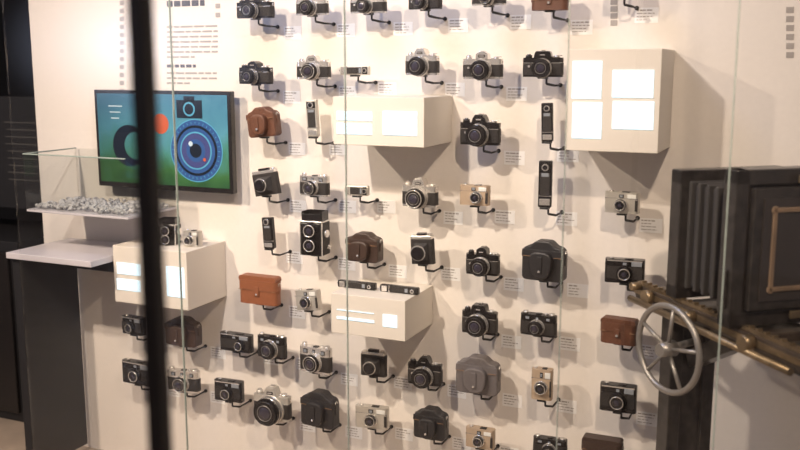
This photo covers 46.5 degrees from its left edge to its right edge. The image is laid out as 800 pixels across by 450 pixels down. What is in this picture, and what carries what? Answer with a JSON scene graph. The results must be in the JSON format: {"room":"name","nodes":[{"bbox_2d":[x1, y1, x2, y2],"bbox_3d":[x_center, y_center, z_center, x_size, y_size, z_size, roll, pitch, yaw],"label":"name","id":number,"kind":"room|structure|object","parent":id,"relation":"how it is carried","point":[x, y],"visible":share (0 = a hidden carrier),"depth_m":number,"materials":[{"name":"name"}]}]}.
{"room":"camera museum","nodes":[
{"label":"camera museum","id":0,"kind":"room"},
{"bbox_2d":[0,0,42,221],"bbox_3d":[-3.042,-1.001,6.866,5.000,3.100,0.100,4,11,24],"label":"wall","id":1,"kind":"structure","parent":0,"point":[16,66],"depth_m":6.64,"materials":[{"name":"black"}]},
{"bbox_2d":[0,417,100,449],"bbox_3d":[-2.090,1.293,2.942,16.000,0.100,13.000,4,11,24],"label":"floor","id":2,"kind":"structure","parent":0,"point":[12,433],"depth_m":4.38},
{"bbox_2d":[0,218,43,421],"bbox_3d":[-2.122,0.460,4.847,0.900,0.900,0.538,4,11,24],"label":"storage cabinet","id":3,"kind":"object","parent":2,"relation":"on","point":[14,234],"visible":0.38,"depth_m":4.50,"materials":[{"name":"black"}]},
{"bbox_2d":[0,96,40,208],"bbox_3d":[-1.906,-0.294,4.586,0.700,0.675,0.032,4,11,24],"label":"text panel","id":4,"kind":"object","parent":3,"relation":"on","point":[20,188],"visible":0.45,"depth_m":4.54,"materials":[{"name":"black"}]},
{"bbox_2d":[6,238,119,449],"bbox_3d":[-1.320,0.561,3.913,0.440,0.940,0.360,4,11,24],"label":"display table","id":5,"kind":"object","parent":2,"relation":"on","point":[45,276],"visible":0.82,"depth_m":3.94,"materials":[{"name":"grey"}]},
{"bbox_2d":[127,0,172,449],"bbox_3d":[-0.255,0.010,0.950,0.020,3.100,0.018,4,11,24],"label":"trim","id":6,"kind":"structure","parent":2,"relation":"on","point":[140,13],"depth_m":0.94,"materials":[{"name":"black paint"}]},
{"bbox_2d":[168,0,740,449],"bbox_3d":[0.043,-0.176,2.338,2.728,3.000,0.009,4,11,24],"label":"window","id":7,"kind":"structure","parent":2,"relation":"on","point":[169,3],"depth_m":2.39,"materials":[{"name":"clear glass"}]},
{"bbox_2d":[627,165,799,449],"bbox_3d":[0.923,0.558,2.580,0.486,1.470,0.884,-3,10,-16],"label":"camera","id":8,"kind":"object","parent":2,"relation":"on","point":[761,305],"visible":0.98,"depth_m":2.44,"materials":[{"name":"brown wood"}]},
{"bbox_2d":[28,0,799,449],"bbox_3d":[1.183,-0.334,2.962,6.000,3.100,0.200,4,11,24],"label":"wall","id":9,"kind":"structure","parent":0,"point":[75,44],"depth_m":3.40,"materials":[{"name":"paint"}]},
{"bbox_2d":[22,147,176,219],"bbox_3d":[-1.218,-0.177,3.784,0.521,0.237,0.302,4,11,24],"label":"display case","id":10,"kind":"object","parent":9,"relation":"attached to","point":[78,206],"visible":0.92,"depth_m":3.73,"materials":[{"name":"grey"}]},
{"bbox_2d":[122,314,142,340],"bbox_3d":[-1.104,0.431,3.935,0.116,0.115,0.140,4,11,24],"label":"compact camera","id":11,"kind":"object","parent":9,"relation":"attached to","point":[131,324],"visible":0.94,"depth_m":3.88,"materials":[{"name":"black paint"}]},
{"bbox_2d":[122,358,144,389],"bbox_3d":[-1.105,0.637,3.955,0.152,0.138,0.129,0,10,1],"label":"compact camera","id":12,"kind":"object","parent":9,"relation":"attached to","point":[132,369],"visible":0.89,"depth_m":3.91,"materials":[{"name":"black paint"}]},
{"bbox_2d":[94,90,236,193],"bbox_3d":[-0.944,-0.344,3.766,0.669,0.398,0.079,4,11,24],"label":"wall monitor","id":13,"kind":"object","parent":9,"relation":"attached to","point":[204,120],"visible":0.87,"depth_m":3.69,"materials":[{"name":"black paint"}]},
{"bbox_2d":[113,239,225,310],"bbox_3d":[-0.925,0.186,3.745,0.355,0.229,0.259,4,11,24],"label":"box","id":14,"kind":"object","parent":9,"relation":"attached to","point":[203,269],"depth_m":3.66,"materials":[{"name":"white"}]},
{"bbox_2d":[163,217,182,244],"bbox_3d":[-0.917,0.025,3.694,0.092,0.104,0.093,1,10,7],"label":"camera","id":15,"kind":"object","parent":14,"relation":"on","point":[170,229],"visible":0.61,"depth_m":3.67,"materials":[{"name":"black paint"}]},
{"bbox_2d":[183,229,202,246],"bbox_3d":[-0.821,0.051,3.655,0.076,0.065,0.057,4,11,24],"label":"compact camera","id":16,"kind":"object","parent":14,"relation":"on","point":[192,238],"visible":1,"depth_m":3.64,"materials":[{"name":"silver metal"}]},
{"bbox_2d":[167,315,206,351],"bbox_3d":[-0.882,0.449,3.811,0.165,0.154,0.134,-1,10,-7],"label":"case","id":17,"kind":"object","parent":9,"relation":"attached to","point":[192,328],"visible":0.91,"depth_m":3.77,"materials":[{"name":"brown leather"}]},
{"bbox_2d":[169,366,206,397],"bbox_3d":[-0.875,0.653,3.849,0.162,0.135,0.107,-4,10,-20],"label":"camera","id":18,"kind":"object","parent":9,"relation":"attached to","point":[193,379],"visible":0.94,"depth_m":3.81,"materials":[{"name":"silver metal"}]},
{"bbox_2d":[214,377,251,407],"bbox_3d":[-0.667,0.682,3.764,0.155,0.125,0.103,-4,10,-21],"label":"compact camera","id":19,"kind":"object","parent":9,"relation":"attached to","point":[228,390],"visible":1,"depth_m":3.73,"materials":[{"name":"black paint"}]},
{"bbox_2d":[220,330,257,357],"bbox_3d":[-0.632,0.481,3.709,0.158,0.111,0.117,-3,10,-17],"label":"compact camera","id":20,"kind":"object","parent":9,"relation":"attached to","point":[236,342],"visible":0.97,"depth_m":3.68,"materials":[{"name":"black paint"}]},
{"bbox_2d":[237,0,279,28],"bbox_3d":[-0.520,-0.787,3.438,0.164,0.114,0.122,-3,10,-16],"label":"camera","id":21,"kind":"object","parent":9,"relation":"attached to","point":[246,9],"visible":1,"depth_m":3.40,"materials":[{"name":"black paint"}]},
{"bbox_2d":[239,61,279,92],"bbox_3d":[-0.522,-0.553,3.481,0.158,0.120,0.121,-3,10,-16],"label":"camera","id":22,"kind":"object","parent":9,"relation":"attached to","point":[254,73],"visible":1,"depth_m":3.44,"materials":[{"name":"black paint"}]},
{"bbox_2d":[238,272,282,310],"bbox_3d":[-0.530,0.262,3.651,0.177,0.146,0.132,4,11,24],"label":"case","id":23,"kind":"object","parent":9,"relation":"attached to","point":[258,289],"visible":1,"depth_m":3.59,"materials":[{"name":"brown leather"}]},
{"bbox_2d":[246,106,287,144],"bbox_3d":[-0.495,-0.372,3.501,0.161,0.148,0.116,-3,10,-17],"label":"case","id":24,"kind":"object","parent":9,"relation":"attached to","point":[263,122],"visible":1,"depth_m":3.46,"materials":[{"name":"brown leather"}]},
{"bbox_2d":[252,167,289,202],"bbox_3d":[-0.484,-0.151,3.540,0.153,0.145,0.103,-4,10,-22],"label":"camera","id":25,"kind":"object","parent":9,"relation":"attached to","point":[266,181],"visible":1,"depth_m":3.50,"materials":[{"name":"black metal"}]},
{"bbox_2d":[253,384,294,425],"bbox_3d":[-0.492,0.719,3.670,0.175,0.172,0.142,-3,10,-16],"label":"camera","id":26,"kind":"object","parent":9,"relation":"attached to","point":[271,407],"visible":1,"depth_m":3.63,"materials":[{"name":"silver metal"}]},
{"bbox_2d":[258,332,294,363],"bbox_3d":[-0.478,0.486,3.644,0.154,0.128,0.107,-4,10,-20],"label":"camera","id":27,"kind":"object","parent":9,"relation":"attached to","point":[270,346],"visible":1,"depth_m":3.60,"materials":[{"name":"black paint"}]},
{"bbox_2d":[262,217,291,255],"bbox_3d":[-0.467,0.042,3.588,0.128,0.156,0.055,-7,12,-35],"label":"camera","id":28,"kind":"object","parent":9,"relation":"attached to","point":[268,226],"visible":1,"depth_m":3.55,"materials":[{"name":"black paint"}]},
{"bbox_2d":[295,288,330,317],"bbox_3d":[-0.335,0.294,3.564,0.110,0.120,0.140,4,11,24],"label":"compact camera","id":29,"kind":"object","parent":9,"relation":"attached to","point":[308,300],"visible":1,"depth_m":3.51,"materials":[{"name":"silver metal"}]},
{"bbox_2d":[296,0,335,25],"bbox_3d":[-0.294,-0.775,3.341,0.159,0.112,0.111,-4,10,-21],"label":"camera","id":30,"kind":"object","parent":9,"relation":"attached to","point":[309,8],"visible":1,"depth_m":3.31,"materials":[{"name":"silver metal"}]},
{"bbox_2d":[296,55,336,87],"bbox_3d":[-0.291,-0.556,3.376,0.160,0.121,0.114,-4,10,-22],"label":"camera","id":31,"kind":"object","parent":9,"relation":"attached to","point":[314,68],"visible":1,"depth_m":3.35,"materials":[{"name":"silver metal"}]},
{"bbox_2d":[300,173,336,203],"bbox_3d":[-0.293,-0.135,3.458,0.149,0.117,0.103,-4,10,-21],"label":"camera","id":32,"kind":"object","parent":9,"relation":"attached to","point":[316,186],"visible":1,"depth_m":3.42,"materials":[{"name":"silver metal"}]},
{"bbox_2d":[300,209,337,261],"bbox_3d":[-0.306,0.042,3.497,0.111,0.200,0.159,4,11,24],"label":"camera","id":33,"kind":"object","parent":9,"relation":"attached to","point":[314,224],"visible":1,"depth_m":3.44,"materials":[{"name":"black paint"}]},
{"bbox_2d":[300,341,337,378],"bbox_3d":[-0.301,0.524,3.570,0.152,0.146,0.112,-3,10,-18],"label":"camera","id":34,"kind":"object","parent":9,"relation":"attached to","point":[314,359],"visible":1,"depth_m":3.53,"materials":[{"name":"silver metal"}]},
{"bbox_2d":[306,100,333,144],"bbox_3d":[-0.285,-0.378,3.434,0.128,0.170,0.051,-7,12,-36],"label":"camera","id":35,"kind":"object","parent":9,"relation":"attached to","point":[312,110],"visible":0.99,"depth_m":3.40,"materials":[{"name":"silver metal"}]},
{"bbox_2d":[300,388,341,432],"bbox_3d":[-0.309,0.722,3.603,0.154,0.177,0.145,1,10,3],"label":"case","id":36,"kind":"object","parent":9,"relation":"attached to","point":[319,407],"visible":1,"depth_m":3.55,"materials":[{"name":"black leather"}]},
{"bbox_2d":[339,66,377,83],"bbox_3d":[-0.144,-0.539,3.349,0.116,0.066,0.116,4,11,24],"label":"camera","id":37,"kind":"object","parent":9,"relation":"attached to","point":[353,71],"visible":0.92,"depth_m":3.30,"materials":[{"name":"silver metal"}]},
{"bbox_2d":[344,185,378,203],"bbox_3d":[-0.140,-0.115,3.420,0.096,0.072,0.115,4,11,24],"label":"camera","id":38,"kind":"object","parent":9,"relation":"attached to","point":[358,191],"visible":0.89,"depth_m":3.37,"materials":[{"name":"silver metal"}]},
{"bbox_2d":[345,231,385,268],"bbox_3d":[-0.121,0.093,3.423,0.139,0.143,0.158,4,11,24],"label":"case","id":39,"kind":"object","parent":9,"relation":"attached to","point":[366,247],"visible":0.91,"depth_m":3.37,"materials":[{"name":"brown leather"}]},
{"bbox_2d":[349,0,390,23],"bbox_3d":[-0.091,-0.759,3.253,0.158,0.107,0.114,-3,10,-19],"label":"camera","id":40,"kind":"object","parent":9,"relation":"attached to","point":[365,7],"visible":1,"depth_m":3.21,"materials":[{"name":"silver metal"}]},
{"bbox_2d":[355,403,392,434],"bbox_3d":[-0.084,0.736,3.507,0.160,0.123,0.104,-4,10,-22],"label":"compact camera","id":41,"kind":"object","parent":9,"relation":"attached to","point":[370,416],"visible":1,"depth_m":3.48,"materials":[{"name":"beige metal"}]},
{"bbox_2d":[361,348,394,382],"bbox_3d":[-0.088,0.525,3.483,0.101,0.137,0.156,4,11,24],"label":"camera","id":42,"kind":"object","parent":9,"relation":"attached to","point":[373,361],"visible":1,"depth_m":3.44,"materials":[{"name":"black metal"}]},
{"bbox_2d":[331,278,432,341],"bbox_3d":[-0.063,0.303,3.375,0.289,0.145,0.259,4,11,24],"label":"box","id":43,"kind":"object","parent":9,"relation":"attached to","point":[377,313],"visible":0.97,"depth_m":3.27,"materials":[{"name":"beige paint"}]},
{"bbox_2d":[337,279,376,290],"bbox_3d":[-0.158,0.217,3.370,0.154,0.026,0.029,4,11,24],"label":"camera","id":44,"kind":"object","parent":43,"relation":"on","point":[342,282],"visible":0.94,"depth_m":3.36,"materials":[{"name":"black paint"}]},
{"bbox_2d":[379,283,419,294],"bbox_3d":[-0.004,0.229,3.302,0.152,0.026,0.029,4,11,24],"label":"camera","id":45,"kind":"object","parent":43,"relation":"on","point":[383,287],"visible":1,"depth_m":3.29,"materials":[{"name":"black paint"}]},
{"bbox_2d":[333,94,451,147],"bbox_3d":[-0.024,-0.367,3.243,0.339,0.164,0.259,4,11,24],"label":"box","id":46,"kind":"object","parent":9,"relation":"attached to","point":[421,121],"visible":1,"depth_m":3.13,"materials":[{"name":"beige paint"}]},
{"bbox_2d":[168,7,662,449],"bbox_3d":[-0.077,0.048,3.484,2.101,1.636,0.002,4,11,24],"label":"cards","id":47,"kind":"object","parent":9,"relation":"attached to","point":[643,15],"visible":0.79,"depth_m":3.33,"materials":[{"name":"white paper"}]},
{"bbox_2d":[402,177,440,214],"bbox_3d":[0.089,-0.100,3.280,0.164,0.138,0.120,-3,10,-19],"label":"camera","id":48,"kind":"object","parent":9,"relation":"attached to","point":[419,194],"visible":1,"depth_m":3.24,"materials":[{"name":"silver metal"}]},
{"bbox_2d":[405,48,443,84],"bbox_3d":[0.095,-0.545,3.203,0.163,0.127,0.114,-4,10,-20],"label":"camera","id":49,"kind":"object","parent":9,"relation":"attached to","point":[420,63],"visible":1,"depth_m":3.17,"materials":[{"name":"silver metal"}]},
{"bbox_2d":[407,354,444,390],"bbox_3d":[0.111,0.542,3.379,0.164,0.141,0.119,-4,10,-21],"label":"camera","id":50,"kind":"object","parent":9,"relation":"attached to","point":[423,373],"visible":1,"depth_m":3.35,"materials":[{"name":"black paint"}]},
{"bbox_2d":[410,232,443,272],"bbox_3d":[0.091,0.097,3.329,0.093,0.150,0.156,4,11,24],"label":"camera","id":51,"kind":"object","parent":9,"relation":"attached to","point":[422,252],"visible":1,"depth_m":3.28,"materials":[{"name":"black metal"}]},
{"bbox_2d":[409,0,446,20],"bbox_3d":[0.106,-0.749,3.167,0.158,0.098,0.109,-4,10,-20],"label":"camera","id":52,"kind":"object","parent":9,"relation":"attached to","point":[422,5],"visible":1,"depth_m":3.13,"materials":[{"name":"black paint"}]},
{"bbox_2d":[413,405,450,444],"bbox_3d":[0.123,0.736,3.423,0.127,0.150,0.158,4,11,24],"label":"case","id":53,"kind":"object","parent":9,"relation":"attached to","point":[431,422],"visible":1,"depth_m":3.37,"materials":[{"name":"black leather"}]},
{"bbox_2d":[120,0,793,89],"bbox_3d":[0.013,-0.650,3.325,2.583,0.385,0.001,4,11,24],"label":"exhibition text","id":54,"kind":"object","parent":9,"relation":"attached to","point":[186,2],"visible":1,"depth_m":3.68,"materials":[{"name":"grey"}]},
{"bbox_2d":[459,183,494,213],"bbox_3d":[0.270,-0.092,3.225,0.106,0.109,0.139,4,11,24],"label":"compact camera","id":55,"kind":"object","parent":9,"relation":"attached to","point":[474,195],"visible":1,"depth_m":3.18,"materials":[{"name":"beige plastic"}]},
{"bbox_2d":[455,353,500,399],"bbox_3d":[0.280,0.544,3.302,0.165,0.171,0.135,-1,10,-6],"label":"case","id":56,"kind":"object","parent":9,"relation":"attached to","point":[476,374],"visible":1,"depth_m":3.26,"materials":[{"name":"grey leather"}]},
{"bbox_2d":[460,113,500,153],"bbox_3d":[0.290,-0.307,3.153,0.162,0.140,0.123,-3,10,-18],"label":"camera","id":57,"kind":"object","parent":9,"relation":"attached to","point":[481,132],"visible":1,"depth_m":3.12,"materials":[{"name":"black paint"}]},
{"bbox_2d":[462,302,499,340],"bbox_3d":[0.287,0.339,3.277,0.130,0.143,0.165,4,11,24],"label":"camera","id":58,"kind":"object","parent":9,"relation":"attached to","point":[478,320],"visible":1,"depth_m":3.23,"materials":[{"name":"black paint"}]},
{"bbox_2d":[463,51,502,88],"bbox_3d":[0.297,-0.518,3.115,0.161,0.127,0.118,-4,10,-20],"label":"camera","id":59,"kind":"object","parent":9,"relation":"attached to","point":[484,67],"visible":1,"depth_m":3.08,"materials":[{"name":"silver metal"}]},
{"bbox_2d":[466,424,499,449],"bbox_3d":[0.300,0.771,3.359,0.107,0.112,0.139,4,11,24],"label":"compact camera","id":60,"kind":"object","parent":9,"relation":"attached to","point":[478,437],"visible":1,"depth_m":3.31,"materials":[{"name":"beige plastic"}]},
{"bbox_2d":[466,245,502,282],"bbox_3d":[0.308,0.138,3.225,0.161,0.134,0.111,-4,10,-21],"label":"camera","id":61,"kind":"object","parent":9,"relation":"attached to","point":[479,263],"visible":1,"depth_m":3.19,"materials":[{"name":"black paint"}]},
{"bbox_2d":[472,0,509,16],"bbox_3d":[0.317,-0.740,3.075,0.157,0.097,0.104,-4,11,-24],"label":"camera","id":62,"kind":"object","parent":9,"relation":"attached to","point":[486,3],"visible":1,"depth_m":3.05,"materials":[{"name":"silver metal"}]},
{"bbox_2d":[520,309,556,342],"bbox_3d":[0.496,0.351,3.184,0.148,0.115,0.105,-4,10,-20],"label":"camera","id":63,"kind":"object","parent":9,"relation":"attached to","point":[536,324],"visible":1,"depth_m":3.15,"materials":[{"name":"black paint"}]},
{"bbox_2d":[523,50,563,86],"bbox_3d":[0.487,-0.509,3.032,0.161,0.122,0.115,-4,10,-21],"label":"camera","id":64,"kind":"object","parent":9,"relation":"attached to","point":[544,65],"visible":1,"depth_m":3.00,"materials":[{"name":"black paint"}]},
{"bbox_2d":[522,239,567,288],"bbox_3d":[0.486,0.133,3.144,0.152,0.171,0.145,1,10,4],"label":"case","id":65,"kind":"object","parent":9,"relation":"attached to","point":[542,259],"visible":0.97,"depth_m":3.09,"materials":[{"name":"black leather"}]},
{"bbox_2d":[531,366,560,407],"bbox_3d":[0.504,0.558,3.230,0.078,0.150,0.139,4,11,24],"label":"compact camera","id":66,"kind":"object","parent":9,"relation":"attached to","point":[542,377],"visible":0.98,"depth_m":3.18,"materials":[{"name":"beige plastic"}]},
{"bbox_2d":[531,0,568,22],"bbox_3d":[0.496,-0.709,3.021,0.123,0.097,0.132,4,11,24],"label":"case","id":67,"kind":"object","parent":9,"relation":"attached to","point":[553,6],"visible":0.97,"depth_m":2.97,"materials":[{"name":"brown leather"}]},
{"bbox_2d":[538,160,562,215],"bbox_3d":[0.517,-0.123,3.116,0.129,0.191,0.049,-7,12,-36],"label":"camera","id":68,"kind":"object","parent":9,"relation":"attached to","point":[545,180],"visible":0.99,"depth_m":3.08,"materials":[{"name":"black paint"}]},
{"bbox_2d":[533,433,567,449],"bbox_3d":[0.545,0.780,3.238,0.149,0.104,0.096,-4,11,-23],"label":"camera","id":69,"kind":"object","parent":9,"relation":"attached to","point":[540,442],"visible":0.99,"depth_m":3.21,"materials":[{"name":"black paint"}]},
{"bbox_2d":[541,103,564,150],"bbox_3d":[0.519,-0.325,3.082,0.128,0.162,0.047,-8,12,-38],"label":"camera","id":70,"kind":"object","parent":9,"relation":"attached to","point":[547,121],"visible":0.99,"depth_m":3.04,"materials":[{"name":"black paint"}]},
{"bbox_2d":[581,432,623,449],"bbox_3d":[0.699,0.769,3.182,0.141,0.116,0.132,4,11,24],"label":"case","id":71,"kind":"object","parent":9,"relation":"attached to","point":[590,441],"visible":1,"depth_m":3.13,"materials":[{"name":"brown leather"}]},
{"bbox_2d":[599,381,637,419],"bbox_3d":[0.750,0.589,3.110,0.152,0.133,0.101,-4,10,-22],"label":"compact camera","id":72,"kind":"object","parent":9,"relation":"attached to","point":[617,397],"visible":1,"depth_m":3.08,"materials":[{"name":"black paint"}]},
{"bbox_2d":[600,315,638,350],"bbox_3d":[0.736,0.359,3.095,0.124,0.118,0.132,4,11,24],"label":"case","id":73,"kind":"object","parent":9,"relation":"attached to","point":[616,330],"visible":0.84,"depth_m":3.04,"materials":[{"name":"brown leather"}]},
{"bbox_2d":[565,49,674,153],"bbox_3d":[0.690,-0.393,2.916,0.282,0.307,0.259,4,11,24],"label":"box","id":74,"kind":"object","parent":9,"relation":"attached to","point":[620,100],"visible":0.91,"depth_m":2.80,"materials":[{"name":"beige paint"}]},
{"bbox_2d":[605,190,640,222],"bbox_3d":[0.728,-0.061,3.023,0.112,0.108,0.139,4,11,24],"label":"compact camera","id":75,"kind":"object","parent":9,"relation":"attached to","point":[623,203],"visible":1,"depth_m":2.97,"materials":[{"name":"silver metal"}]},
{"bbox_2d":[605,256,644,291],"bbox_3d":[0.752,0.163,3.035,0.156,0.119,0.101,-4,10,-22],"label":"compact camera","id":76,"kind":"object","parent":9,"relation":"attached to","point":[623,271],"visible":0.94,"depth_m":3.00,"materials":[{"name":"black paint"}]},
{"bbox_2d":[623,0,638,9],"bbox_3d":[0.699,-0.729,2.922,0.083,0.100,0.139,4,11,24],"label":"compact camera","id":77,"kind":"object","parent":9,"relation":"attached to","point":[624,3],"visible":1,"depth_m":2.90,"materials":[{"name":"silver metal"}]}
]}

